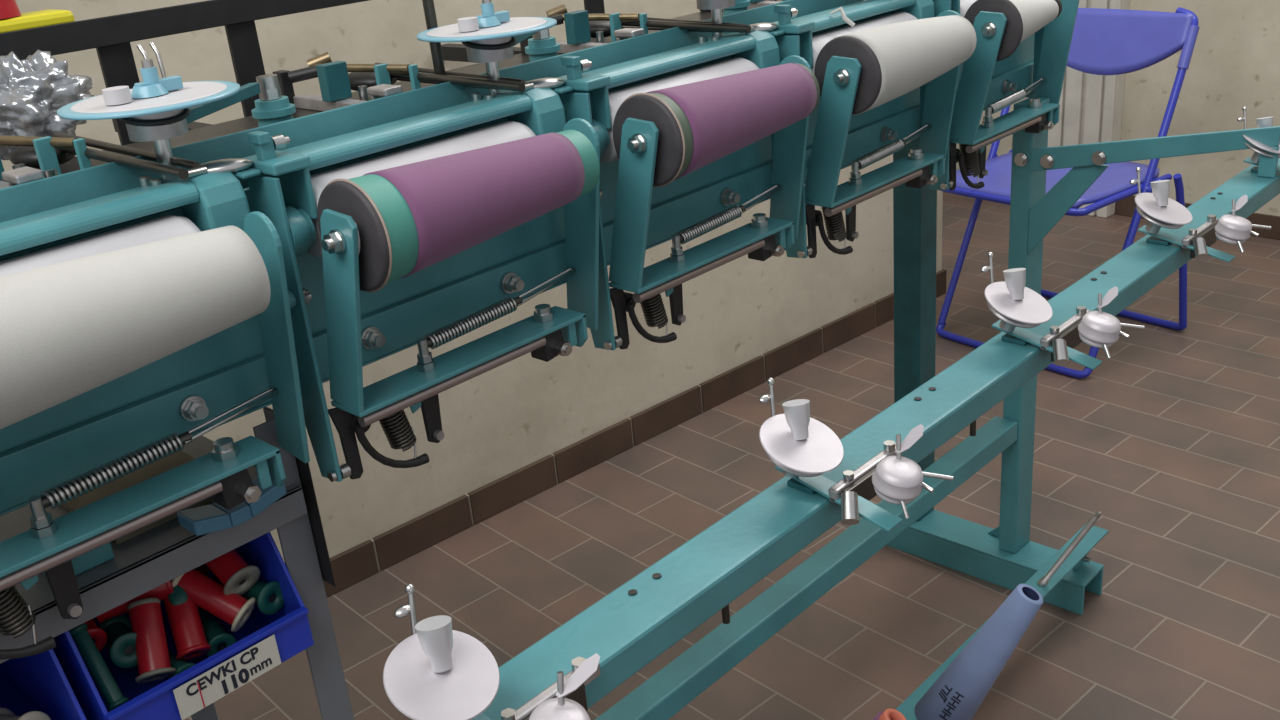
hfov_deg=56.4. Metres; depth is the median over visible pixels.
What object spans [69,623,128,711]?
thread bobbin
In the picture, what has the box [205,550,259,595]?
thread bobbin
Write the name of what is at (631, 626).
machine
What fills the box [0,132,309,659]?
unit
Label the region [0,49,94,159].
foil
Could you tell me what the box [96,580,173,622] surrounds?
thread bobbin
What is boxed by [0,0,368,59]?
shelf
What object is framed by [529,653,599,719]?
cup
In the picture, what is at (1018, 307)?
thread tensioner
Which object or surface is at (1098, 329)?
cup
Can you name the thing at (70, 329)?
roll
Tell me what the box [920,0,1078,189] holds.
unit
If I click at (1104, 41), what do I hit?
folding chair
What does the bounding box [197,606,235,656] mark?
thread bobbin
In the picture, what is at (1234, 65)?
wall
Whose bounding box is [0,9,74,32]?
plastic tray
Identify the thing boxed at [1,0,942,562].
wall
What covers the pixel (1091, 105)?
radiator
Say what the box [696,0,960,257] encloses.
unit
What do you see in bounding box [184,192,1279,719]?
floor
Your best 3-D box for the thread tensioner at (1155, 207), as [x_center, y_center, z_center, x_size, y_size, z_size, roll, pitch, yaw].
[0.638,-0.167,1.367,0.135,0.098,0.104,-8,23,-6]
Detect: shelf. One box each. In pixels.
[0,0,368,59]
[0,436,307,663]
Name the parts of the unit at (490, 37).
disc motor, support arm, clamp post, partition plate, traverse rod, spring post, guide rod, under rod, cradle arm, hook rod, arm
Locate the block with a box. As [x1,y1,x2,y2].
[43,542,113,575]
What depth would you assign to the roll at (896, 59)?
1.38 m
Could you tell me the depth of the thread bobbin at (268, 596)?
1.05 m
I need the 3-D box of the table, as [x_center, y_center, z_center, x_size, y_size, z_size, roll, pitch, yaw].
[-0.659,0.542,1.003,0.362,0.842,0.836,16,31,41]
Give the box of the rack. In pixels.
[0,0,604,145]
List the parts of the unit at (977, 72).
partition plate, spring post, under rod, cradle arm, hook rod, arm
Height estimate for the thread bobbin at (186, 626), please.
0.078 m
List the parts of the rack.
post, post, post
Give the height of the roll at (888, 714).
0.192 m
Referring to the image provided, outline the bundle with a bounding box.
[0,0,20,18]
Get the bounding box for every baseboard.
[323,269,946,596]
[1114,195,1279,239]
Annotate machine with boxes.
[0,0,1279,719]
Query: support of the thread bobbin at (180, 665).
in the storage bin at (264, 642)
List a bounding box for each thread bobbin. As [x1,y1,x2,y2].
[0,708,50,719]
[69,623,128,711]
[70,619,107,651]
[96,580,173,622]
[98,615,137,667]
[127,598,176,682]
[163,579,210,660]
[166,650,195,679]
[171,569,255,631]
[195,564,209,574]
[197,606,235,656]
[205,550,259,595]
[223,580,284,614]
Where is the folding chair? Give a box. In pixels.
[936,7,1199,378]
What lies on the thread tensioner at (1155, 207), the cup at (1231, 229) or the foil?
the cup at (1231, 229)
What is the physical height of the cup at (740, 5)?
0.034 m
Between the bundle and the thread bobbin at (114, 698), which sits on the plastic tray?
the bundle
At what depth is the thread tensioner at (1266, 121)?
1.59 m
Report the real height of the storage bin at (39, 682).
0.129 m
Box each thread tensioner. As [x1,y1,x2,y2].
[383,584,599,719]
[758,378,952,531]
[980,252,1143,369]
[1130,167,1270,261]
[1237,107,1279,172]
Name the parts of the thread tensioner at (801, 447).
disc stem, tension knob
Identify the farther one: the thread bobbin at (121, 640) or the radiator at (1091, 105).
the radiator at (1091, 105)
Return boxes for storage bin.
[0,649,86,719]
[53,532,313,719]
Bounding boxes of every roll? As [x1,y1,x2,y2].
[0,225,269,428]
[317,130,599,291]
[613,63,819,186]
[814,15,976,114]
[872,709,905,719]
[964,0,1058,60]
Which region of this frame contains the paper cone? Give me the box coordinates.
[914,584,1042,719]
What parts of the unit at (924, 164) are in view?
disc motor, clamp post, partition plate, spring post, under rod, cradle arm, hook rod, arm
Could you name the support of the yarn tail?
attached to the unit at (924, 164)
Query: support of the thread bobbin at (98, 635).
in the storage bin at (264, 642)
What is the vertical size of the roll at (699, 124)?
0.091 m
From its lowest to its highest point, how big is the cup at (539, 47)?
0.034 m
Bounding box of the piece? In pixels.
[61,450,213,544]
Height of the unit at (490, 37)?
0.378 m
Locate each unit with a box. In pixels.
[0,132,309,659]
[57,52,599,481]
[416,0,811,349]
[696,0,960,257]
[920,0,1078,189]
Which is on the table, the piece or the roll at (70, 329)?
the piece
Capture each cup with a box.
[251,96,295,126]
[525,36,560,61]
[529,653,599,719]
[723,0,749,15]
[872,424,952,518]
[1078,286,1143,358]
[1215,194,1270,252]
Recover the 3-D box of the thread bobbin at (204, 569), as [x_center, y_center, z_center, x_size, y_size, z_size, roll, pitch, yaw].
[-0.419,0.192,1.089,0.050,0.041,0.028,-8,23,-6]
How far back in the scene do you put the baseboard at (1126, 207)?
3.68 m
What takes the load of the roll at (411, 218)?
attached to the unit at (156, 110)
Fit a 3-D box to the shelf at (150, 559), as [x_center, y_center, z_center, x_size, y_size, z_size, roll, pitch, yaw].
[-0.685,0.221,0.881,0.342,0.027,0.801,16,31,41]
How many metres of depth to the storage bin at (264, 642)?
1.00 m
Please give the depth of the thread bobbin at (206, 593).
1.03 m
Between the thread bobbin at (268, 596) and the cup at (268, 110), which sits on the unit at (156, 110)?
the cup at (268, 110)
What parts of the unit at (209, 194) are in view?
traverse rod, spring post, under rod, guide rod, cradle arm, hook rod, arm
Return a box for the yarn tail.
[830,7,854,26]
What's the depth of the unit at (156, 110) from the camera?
1.03 m
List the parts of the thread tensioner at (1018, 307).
disc stem, tension knob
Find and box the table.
[0,407,353,719]
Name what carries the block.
on the table
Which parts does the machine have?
upright rod, rail, panel, rail, tension rail, leg, leg, plate, partition plate, arm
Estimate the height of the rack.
0.360 m
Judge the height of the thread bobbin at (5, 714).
0.048 m
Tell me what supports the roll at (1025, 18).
attached to the unit at (977, 72)
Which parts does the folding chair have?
seat frame, seat, backrest, leg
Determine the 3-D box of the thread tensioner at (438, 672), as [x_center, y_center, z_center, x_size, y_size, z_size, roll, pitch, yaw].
[-0.077,0.189,0.686,0.135,0.098,0.104,-8,23,-6]
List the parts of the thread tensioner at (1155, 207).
disc stem, tension knob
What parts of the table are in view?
post, pull handle, post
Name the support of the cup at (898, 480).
on the thread tensioner at (801, 447)
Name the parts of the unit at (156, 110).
disc motor, support arm, clamp post, partition plate, traverse rod, spring post, guide rod, under rod, cradle arm, hook rod, arm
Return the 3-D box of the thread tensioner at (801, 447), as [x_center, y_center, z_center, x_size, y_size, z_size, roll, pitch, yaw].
[0.161,0.070,0.913,0.135,0.098,0.104,-8,23,-6]
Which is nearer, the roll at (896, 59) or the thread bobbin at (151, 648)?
the thread bobbin at (151, 648)
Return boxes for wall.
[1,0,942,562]
[956,0,1279,215]
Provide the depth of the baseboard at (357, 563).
2.66 m
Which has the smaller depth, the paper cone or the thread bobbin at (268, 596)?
the thread bobbin at (268, 596)
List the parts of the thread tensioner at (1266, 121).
disc stem, tension knob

